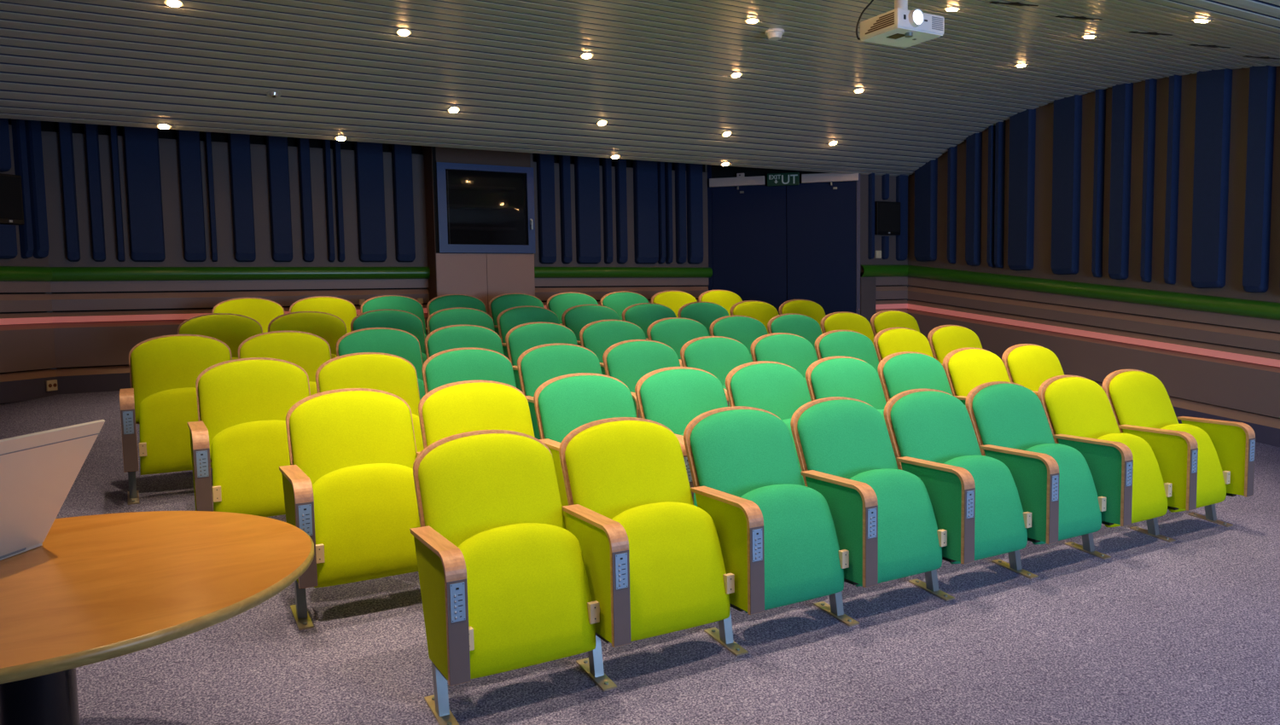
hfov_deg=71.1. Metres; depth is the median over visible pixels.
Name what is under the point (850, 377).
chair
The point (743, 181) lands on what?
door closer
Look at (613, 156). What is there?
recessed light
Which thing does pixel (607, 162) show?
acoustic panel
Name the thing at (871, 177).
acoustic panel
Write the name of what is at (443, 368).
chair
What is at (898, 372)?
chair
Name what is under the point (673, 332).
chair
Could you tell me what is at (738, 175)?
junction box
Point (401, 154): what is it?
acoustic panel
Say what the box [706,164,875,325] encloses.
trim
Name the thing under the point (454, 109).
ceiling spotlight
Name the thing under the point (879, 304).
trim
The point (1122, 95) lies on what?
acoustic panel
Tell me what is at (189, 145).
acoustic panel
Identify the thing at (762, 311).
chair
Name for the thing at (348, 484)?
chair
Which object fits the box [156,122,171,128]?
recessed light
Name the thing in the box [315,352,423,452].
chair
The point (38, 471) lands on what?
laptop
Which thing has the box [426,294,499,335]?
chair
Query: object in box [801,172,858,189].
door closer
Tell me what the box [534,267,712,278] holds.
trim
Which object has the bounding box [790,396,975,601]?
chair
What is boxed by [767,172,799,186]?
exit sign
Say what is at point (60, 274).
trim
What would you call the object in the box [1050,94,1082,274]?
acoustic panel
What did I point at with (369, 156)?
acoustic panel
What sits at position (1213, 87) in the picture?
acoustic panel
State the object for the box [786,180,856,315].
door
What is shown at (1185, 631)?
floor
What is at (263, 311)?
chair
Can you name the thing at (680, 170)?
acoustic panel
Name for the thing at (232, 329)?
chair
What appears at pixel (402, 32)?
recessed light
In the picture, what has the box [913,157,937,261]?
acoustic panel
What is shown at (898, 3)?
mount
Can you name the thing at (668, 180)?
acoustic panel
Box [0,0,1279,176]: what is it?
ceiling
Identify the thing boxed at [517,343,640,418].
chair
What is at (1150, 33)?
ceiling slot
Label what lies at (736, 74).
recessed light
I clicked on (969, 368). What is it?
chair
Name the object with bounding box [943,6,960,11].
recessed light
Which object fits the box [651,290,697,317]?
chair
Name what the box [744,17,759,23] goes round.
recessed light
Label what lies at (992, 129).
acoustic panel
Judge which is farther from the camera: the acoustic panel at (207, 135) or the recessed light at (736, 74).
the acoustic panel at (207, 135)
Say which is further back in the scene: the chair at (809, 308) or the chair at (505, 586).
the chair at (809, 308)
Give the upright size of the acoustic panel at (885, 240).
0.245 m
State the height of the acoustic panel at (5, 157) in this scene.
0.735 m
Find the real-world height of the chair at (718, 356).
0.854 m
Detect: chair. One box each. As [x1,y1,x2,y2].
[119,334,232,505]
[177,313,262,360]
[187,357,310,517]
[211,297,285,332]
[238,331,331,395]
[267,311,346,359]
[279,388,420,630]
[289,296,356,333]
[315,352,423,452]
[335,327,424,399]
[350,309,426,364]
[360,295,428,338]
[409,430,631,724]
[418,380,569,531]
[421,347,540,439]
[424,325,521,390]
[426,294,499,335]
[426,307,508,358]
[488,293,562,325]
[496,306,581,346]
[505,321,605,375]
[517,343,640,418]
[533,372,693,502]
[546,291,598,324]
[558,417,764,657]
[561,304,648,341]
[579,320,682,366]
[599,290,648,320]
[602,339,728,407]
[622,302,676,338]
[634,366,727,506]
[646,317,709,359]
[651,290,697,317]
[677,302,729,336]
[680,336,751,407]
[683,406,878,627]
[698,290,742,315]
[709,315,767,361]
[725,360,810,486]
[729,300,779,334]
[750,332,817,401]
[767,313,822,360]
[779,299,825,332]
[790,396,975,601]
[805,356,890,437]
[814,330,880,381]
[820,311,875,349]
[870,309,920,337]
[873,327,942,366]
[878,351,966,407]
[883,389,1059,579]
[927,325,982,364]
[942,347,1037,396]
[965,381,1133,559]
[1001,343,1102,391]
[1037,375,1198,542]
[1102,369,1255,527]
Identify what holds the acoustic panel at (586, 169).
attached to the wall at (88, 344)
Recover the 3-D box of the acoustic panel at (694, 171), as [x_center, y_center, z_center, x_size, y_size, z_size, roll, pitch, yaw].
[0.596,-1.767,9.690,0.175,1.392,0.070,-4,5,-29]
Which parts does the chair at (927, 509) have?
backrest, seat, armrest, foot plate, leg, plate, control panel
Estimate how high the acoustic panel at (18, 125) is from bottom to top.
1.358 m
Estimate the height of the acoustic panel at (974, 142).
1.802 m
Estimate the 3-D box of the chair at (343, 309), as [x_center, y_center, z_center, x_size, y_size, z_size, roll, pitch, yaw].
[-2.397,-0.092,7.012,0.564,0.854,0.558,-4,5,-29]
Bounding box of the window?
[436,162,535,253]
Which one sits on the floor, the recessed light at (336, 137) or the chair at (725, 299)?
the chair at (725, 299)
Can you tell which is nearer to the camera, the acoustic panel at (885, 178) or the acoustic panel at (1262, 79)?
the acoustic panel at (1262, 79)
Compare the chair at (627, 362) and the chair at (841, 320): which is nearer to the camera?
the chair at (627, 362)
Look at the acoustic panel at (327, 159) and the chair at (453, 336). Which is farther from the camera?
the acoustic panel at (327, 159)
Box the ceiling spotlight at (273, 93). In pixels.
[266,89,281,98]
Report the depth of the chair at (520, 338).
6.05 m
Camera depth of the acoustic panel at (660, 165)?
9.47 m
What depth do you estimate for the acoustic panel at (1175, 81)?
7.27 m
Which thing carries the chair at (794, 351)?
on the floor
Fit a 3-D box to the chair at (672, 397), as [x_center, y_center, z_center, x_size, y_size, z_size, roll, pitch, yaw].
[0.343,0.464,4.457,0.564,0.854,0.558,-4,5,-29]
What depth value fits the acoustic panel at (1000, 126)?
8.72 m
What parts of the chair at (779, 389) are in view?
backrest, seat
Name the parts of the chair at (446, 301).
backrest, armrest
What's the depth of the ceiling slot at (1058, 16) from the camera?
5.21 m
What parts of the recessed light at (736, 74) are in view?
bulb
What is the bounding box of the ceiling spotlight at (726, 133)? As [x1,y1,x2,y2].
[721,130,732,136]
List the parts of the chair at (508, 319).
backrest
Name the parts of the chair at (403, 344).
backrest, seat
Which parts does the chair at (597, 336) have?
backrest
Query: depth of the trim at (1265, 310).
7.79 m
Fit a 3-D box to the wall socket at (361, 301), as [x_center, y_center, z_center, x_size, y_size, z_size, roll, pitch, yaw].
[-2.494,-0.541,8.039,0.050,0.052,0.023,-4,5,-29]
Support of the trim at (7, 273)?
attached to the wall at (23, 347)
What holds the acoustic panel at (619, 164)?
attached to the wall at (88, 344)
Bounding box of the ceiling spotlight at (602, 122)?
[596,119,607,126]
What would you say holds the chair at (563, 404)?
on the floor
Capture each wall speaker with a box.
[0,173,24,225]
[874,201,900,235]
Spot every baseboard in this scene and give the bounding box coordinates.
[0,369,58,403]
[54,365,130,394]
[1064,374,1279,447]
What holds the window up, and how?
in the wall at (483, 276)
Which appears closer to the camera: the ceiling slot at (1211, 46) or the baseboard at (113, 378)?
the ceiling slot at (1211, 46)
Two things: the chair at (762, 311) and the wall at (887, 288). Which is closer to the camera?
the chair at (762, 311)
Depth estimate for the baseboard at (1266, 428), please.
7.04 m
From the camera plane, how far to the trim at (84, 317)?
7.17 m
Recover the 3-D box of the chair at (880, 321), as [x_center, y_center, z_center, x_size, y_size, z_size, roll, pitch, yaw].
[2.332,-0.016,7.597,0.564,0.854,0.558,-4,5,-29]
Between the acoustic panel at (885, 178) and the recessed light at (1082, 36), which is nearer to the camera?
the recessed light at (1082, 36)
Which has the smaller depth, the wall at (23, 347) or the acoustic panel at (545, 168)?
the wall at (23, 347)
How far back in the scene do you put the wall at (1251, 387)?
7.62 m
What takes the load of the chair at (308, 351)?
on the floor
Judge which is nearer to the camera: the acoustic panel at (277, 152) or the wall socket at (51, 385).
the wall socket at (51, 385)
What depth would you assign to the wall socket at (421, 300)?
8.29 m
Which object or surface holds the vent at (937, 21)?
attached to the ceiling projector
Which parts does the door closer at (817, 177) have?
rail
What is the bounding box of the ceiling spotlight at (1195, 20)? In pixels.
[1191,17,1211,23]
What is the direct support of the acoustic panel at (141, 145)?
attached to the wall at (88, 344)
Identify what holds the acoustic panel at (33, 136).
attached to the wall at (23, 347)
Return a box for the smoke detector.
[765,28,784,40]
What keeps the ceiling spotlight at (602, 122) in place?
attached to the ceiling
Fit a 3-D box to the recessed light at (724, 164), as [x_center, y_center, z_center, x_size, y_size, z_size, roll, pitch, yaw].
[0.815,-1.902,8.556,0.094,0.040,0.096,-4,5,-29]
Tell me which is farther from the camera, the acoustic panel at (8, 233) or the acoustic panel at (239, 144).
the acoustic panel at (239, 144)
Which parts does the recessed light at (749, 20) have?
bulb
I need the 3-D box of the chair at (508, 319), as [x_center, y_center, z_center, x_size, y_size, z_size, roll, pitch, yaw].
[-0.741,-0.007,6.888,0.564,0.854,0.558,-4,5,-29]
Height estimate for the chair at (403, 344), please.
0.854 m
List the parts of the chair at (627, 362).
backrest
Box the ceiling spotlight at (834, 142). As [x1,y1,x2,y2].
[827,139,837,145]
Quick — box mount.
[894,0,907,9]
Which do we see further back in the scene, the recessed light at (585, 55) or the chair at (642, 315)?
the chair at (642, 315)
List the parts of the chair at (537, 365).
backrest, armrest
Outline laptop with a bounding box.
[0,419,104,560]
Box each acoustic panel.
[0,118,11,172]
[0,224,17,259]
[11,118,33,258]
[24,119,49,258]
[58,122,80,261]
[84,123,105,261]
[109,125,125,261]
[122,126,165,261]
[176,129,206,261]
[204,131,217,261]
[227,133,255,261]
[266,135,292,261]
[296,137,314,261]
[322,139,335,261]
[332,139,345,261]
[354,141,386,261]
[391,144,415,261]
[535,153,556,263]
[558,155,572,263]
[574,156,601,263]
[601,157,613,263]
[614,158,628,263]
[633,159,658,263]
[657,161,665,263]
[664,162,673,263]
[674,162,686,263]
[686,162,703,264]
[867,173,874,259]
[881,174,889,199]
[881,236,889,259]
[896,174,907,261]
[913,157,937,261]
[947,144,957,263]
[965,131,982,266]
[986,125,995,267]
[994,120,1005,268]
[1007,108,1035,270]
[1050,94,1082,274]
[1091,88,1105,277]
[1108,82,1133,279]
[1140,78,1157,282]
[1163,74,1181,285]
[1190,68,1232,288]
[1242,64,1276,292]
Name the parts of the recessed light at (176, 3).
bulb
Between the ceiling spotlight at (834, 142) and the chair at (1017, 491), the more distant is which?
the ceiling spotlight at (834, 142)
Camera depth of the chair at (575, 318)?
7.22 m
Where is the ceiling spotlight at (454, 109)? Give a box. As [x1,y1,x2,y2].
[447,105,459,113]
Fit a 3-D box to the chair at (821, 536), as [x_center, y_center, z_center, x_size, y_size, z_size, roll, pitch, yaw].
[0.543,0.627,3.575,0.564,0.854,0.558,-4,5,-29]
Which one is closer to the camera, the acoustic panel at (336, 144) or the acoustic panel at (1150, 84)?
the acoustic panel at (1150, 84)
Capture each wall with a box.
[0,118,56,373]
[40,121,708,368]
[421,145,535,315]
[853,174,907,314]
[907,66,1279,418]
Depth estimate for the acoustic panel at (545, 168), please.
8.81 m
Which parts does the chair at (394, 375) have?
backrest, seat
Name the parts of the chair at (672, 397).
backrest, seat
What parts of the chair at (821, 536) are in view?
backrest, seat, armrest, leg, foot plate, plate, control panel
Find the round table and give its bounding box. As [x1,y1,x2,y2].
[0,511,314,724]
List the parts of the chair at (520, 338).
backrest, armrest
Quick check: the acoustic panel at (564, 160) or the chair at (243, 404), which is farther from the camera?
the acoustic panel at (564, 160)
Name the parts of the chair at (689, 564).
backrest, seat, armrest, leg, foot plate, plate, control panel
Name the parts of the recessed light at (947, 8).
bulb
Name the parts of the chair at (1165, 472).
backrest, seat, foot plate, leg, armrest, plate, control panel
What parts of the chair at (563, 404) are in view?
backrest, control panel, plate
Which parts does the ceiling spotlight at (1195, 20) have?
bulb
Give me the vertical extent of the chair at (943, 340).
0.854 m
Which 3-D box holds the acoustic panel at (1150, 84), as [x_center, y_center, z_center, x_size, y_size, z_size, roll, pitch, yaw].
[4.232,-1.673,7.456,0.090,2.003,0.051,-4,5,-29]
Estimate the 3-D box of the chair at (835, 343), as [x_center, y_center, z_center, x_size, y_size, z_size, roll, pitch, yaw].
[1.577,0.210,6.157,0.564,0.854,0.558,-4,5,-29]
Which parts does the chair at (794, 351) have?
backrest, seat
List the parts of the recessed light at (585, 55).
bulb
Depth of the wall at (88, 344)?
7.48 m
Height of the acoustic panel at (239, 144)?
1.377 m
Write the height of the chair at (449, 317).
0.854 m
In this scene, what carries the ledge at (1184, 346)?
attached to the wall at (1251, 387)
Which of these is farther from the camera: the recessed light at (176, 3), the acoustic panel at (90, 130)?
the acoustic panel at (90, 130)
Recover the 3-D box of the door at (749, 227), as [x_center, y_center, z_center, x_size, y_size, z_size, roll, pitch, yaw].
[1.201,-0.910,9.816,0.804,2.021,0.050,0,5,13]
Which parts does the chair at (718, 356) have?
backrest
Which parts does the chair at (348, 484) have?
armrest, leg, foot plate, control panel, plate, backrest, seat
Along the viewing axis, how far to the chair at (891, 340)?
6.50 m
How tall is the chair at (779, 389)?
0.854 m
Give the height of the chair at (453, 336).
0.854 m
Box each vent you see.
[865,11,894,34]
[931,16,942,30]
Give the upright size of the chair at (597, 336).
0.854 m
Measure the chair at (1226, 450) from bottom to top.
0.854 m
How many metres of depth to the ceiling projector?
4.11 m
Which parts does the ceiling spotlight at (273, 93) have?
bulb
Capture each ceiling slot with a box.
[989,1,1038,6]
[1055,15,1101,20]
[1128,31,1172,35]
[1188,44,1230,47]
[1242,55,1279,59]
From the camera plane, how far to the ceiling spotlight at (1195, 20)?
4.79 m
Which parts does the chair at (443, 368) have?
backrest, armrest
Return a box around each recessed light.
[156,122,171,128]
[163,0,183,7]
[334,135,347,140]
[395,27,411,35]
[580,51,593,58]
[610,154,620,158]
[720,162,730,166]
[730,70,742,77]
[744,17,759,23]
[853,87,865,93]
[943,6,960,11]
[1014,63,1028,67]
[1081,34,1097,38]
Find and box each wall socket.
[45,379,58,391]
[359,299,365,305]
[417,298,423,303]
[874,250,881,258]
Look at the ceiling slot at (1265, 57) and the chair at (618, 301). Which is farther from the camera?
the chair at (618, 301)
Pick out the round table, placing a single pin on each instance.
(98, 588)
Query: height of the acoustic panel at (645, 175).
1.392 m
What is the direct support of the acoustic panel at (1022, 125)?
attached to the wall at (1251, 387)
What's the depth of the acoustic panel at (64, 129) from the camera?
6.86 m
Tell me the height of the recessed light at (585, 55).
0.036 m
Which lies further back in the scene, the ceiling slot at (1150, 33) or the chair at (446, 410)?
the ceiling slot at (1150, 33)
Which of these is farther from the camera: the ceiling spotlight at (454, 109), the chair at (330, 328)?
the ceiling spotlight at (454, 109)
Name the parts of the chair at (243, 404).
armrest, control panel, plate, seat, backrest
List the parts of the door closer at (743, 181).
rail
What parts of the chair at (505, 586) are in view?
armrest, leg, foot plate, control panel, plate, backrest, seat, armrest, leg, foot plate, plate, control panel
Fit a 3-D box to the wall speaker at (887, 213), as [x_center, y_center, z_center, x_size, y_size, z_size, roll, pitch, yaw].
[2.654,-1.549,9.628,0.343,0.353,0.077,-4,5,-29]
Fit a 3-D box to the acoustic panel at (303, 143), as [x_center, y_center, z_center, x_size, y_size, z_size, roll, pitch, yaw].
[-2.882,-1.560,7.723,0.092,1.377,0.070,-4,5,-29]
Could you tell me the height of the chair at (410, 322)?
0.854 m
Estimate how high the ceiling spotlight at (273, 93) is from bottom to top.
0.055 m
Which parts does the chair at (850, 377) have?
backrest, seat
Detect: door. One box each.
[711,185,786,314]
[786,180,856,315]
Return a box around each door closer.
[709,175,764,193]
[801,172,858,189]
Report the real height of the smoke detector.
0.055 m
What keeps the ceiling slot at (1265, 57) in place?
attached to the ceiling
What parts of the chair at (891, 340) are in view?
backrest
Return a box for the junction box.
[736,173,744,177]
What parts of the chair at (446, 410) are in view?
backrest, armrest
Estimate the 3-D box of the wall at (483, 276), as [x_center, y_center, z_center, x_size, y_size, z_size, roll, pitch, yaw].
[-1.517,-1.250,8.477,0.975,2.800,0.350,-4,5,-29]
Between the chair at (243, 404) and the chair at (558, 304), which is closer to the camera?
the chair at (243, 404)
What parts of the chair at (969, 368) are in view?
backrest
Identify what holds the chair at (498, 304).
on the floor
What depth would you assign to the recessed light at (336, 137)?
6.79 m
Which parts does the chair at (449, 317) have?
backrest, armrest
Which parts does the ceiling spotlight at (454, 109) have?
bulb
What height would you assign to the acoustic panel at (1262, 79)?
2.097 m
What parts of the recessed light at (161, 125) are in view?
bulb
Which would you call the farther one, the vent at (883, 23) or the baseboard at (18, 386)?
the baseboard at (18, 386)
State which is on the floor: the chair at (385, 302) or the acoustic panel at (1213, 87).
the chair at (385, 302)
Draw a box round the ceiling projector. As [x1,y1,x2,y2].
[860,7,944,47]
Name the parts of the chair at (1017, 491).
backrest, seat, leg, foot plate, armrest, plate, control panel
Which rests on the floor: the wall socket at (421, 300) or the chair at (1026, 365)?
the chair at (1026, 365)
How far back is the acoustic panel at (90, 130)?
6.94 m
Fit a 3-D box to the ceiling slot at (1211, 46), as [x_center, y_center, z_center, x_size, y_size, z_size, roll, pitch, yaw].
[3.749,-2.080,5.879,0.261,0.032,0.083,-1,4,-4]
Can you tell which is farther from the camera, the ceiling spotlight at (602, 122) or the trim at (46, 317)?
the ceiling spotlight at (602, 122)
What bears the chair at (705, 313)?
on the floor
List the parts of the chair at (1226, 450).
backrest, seat, foot plate, leg, armrest, plate, control panel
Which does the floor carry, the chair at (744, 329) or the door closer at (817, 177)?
the chair at (744, 329)
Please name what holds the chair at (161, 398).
on the floor
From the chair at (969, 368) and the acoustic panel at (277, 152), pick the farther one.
the acoustic panel at (277, 152)
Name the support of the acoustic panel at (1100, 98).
attached to the wall at (1251, 387)
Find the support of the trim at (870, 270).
attached to the wall at (887, 288)
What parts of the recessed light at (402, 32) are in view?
bulb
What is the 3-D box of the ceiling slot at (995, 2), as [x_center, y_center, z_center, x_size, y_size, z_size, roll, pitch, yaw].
[2.063,-1.976,4.926,0.261,0.032,0.083,-1,4,-4]
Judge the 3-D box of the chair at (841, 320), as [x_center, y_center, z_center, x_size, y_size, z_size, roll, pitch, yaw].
[1.854,0.014,7.327,0.564,0.854,0.558,-4,5,-29]
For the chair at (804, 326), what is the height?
0.854 m
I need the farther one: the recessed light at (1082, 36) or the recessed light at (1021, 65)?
the recessed light at (1021, 65)
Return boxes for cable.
[855,0,873,40]
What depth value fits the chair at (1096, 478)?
4.36 m
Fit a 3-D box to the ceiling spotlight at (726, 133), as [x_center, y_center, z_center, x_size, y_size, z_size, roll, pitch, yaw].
[0.767,-2.033,7.933,0.094,0.050,0.094,-4,5,-29]
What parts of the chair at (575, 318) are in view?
backrest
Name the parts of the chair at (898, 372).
backrest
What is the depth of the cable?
4.22 m
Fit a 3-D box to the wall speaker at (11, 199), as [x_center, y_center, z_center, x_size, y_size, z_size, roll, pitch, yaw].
[-4.617,-1.188,6.518,0.087,0.360,0.210,1,5,20]
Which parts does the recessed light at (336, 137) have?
bulb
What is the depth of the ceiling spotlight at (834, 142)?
8.52 m
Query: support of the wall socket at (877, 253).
attached to the wall at (887, 288)
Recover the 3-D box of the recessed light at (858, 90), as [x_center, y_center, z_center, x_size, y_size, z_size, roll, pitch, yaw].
[1.806,-2.251,7.391,0.094,0.036,0.096,-4,5,-29]
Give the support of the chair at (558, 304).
on the floor
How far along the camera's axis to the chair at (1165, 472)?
4.63 m
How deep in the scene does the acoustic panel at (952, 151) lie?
9.23 m
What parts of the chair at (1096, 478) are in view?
backrest, seat, leg, foot plate, armrest, plate, control panel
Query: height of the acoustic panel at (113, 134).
1.377 m
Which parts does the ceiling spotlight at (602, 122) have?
bulb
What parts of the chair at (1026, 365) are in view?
backrest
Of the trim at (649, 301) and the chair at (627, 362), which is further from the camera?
the trim at (649, 301)
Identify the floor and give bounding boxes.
[0,390,1279,724]
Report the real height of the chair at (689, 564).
0.854 m
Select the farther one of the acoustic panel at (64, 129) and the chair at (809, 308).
the chair at (809, 308)
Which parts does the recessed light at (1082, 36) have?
bulb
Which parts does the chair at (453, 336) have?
backrest, armrest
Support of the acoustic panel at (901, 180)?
attached to the wall at (887, 288)
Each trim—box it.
[0,266,52,281]
[0,312,53,325]
[50,267,430,281]
[51,304,427,322]
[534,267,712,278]
[541,299,698,308]
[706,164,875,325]
[858,299,907,309]
[860,264,908,277]
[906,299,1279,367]
[907,265,1279,320]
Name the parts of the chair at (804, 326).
backrest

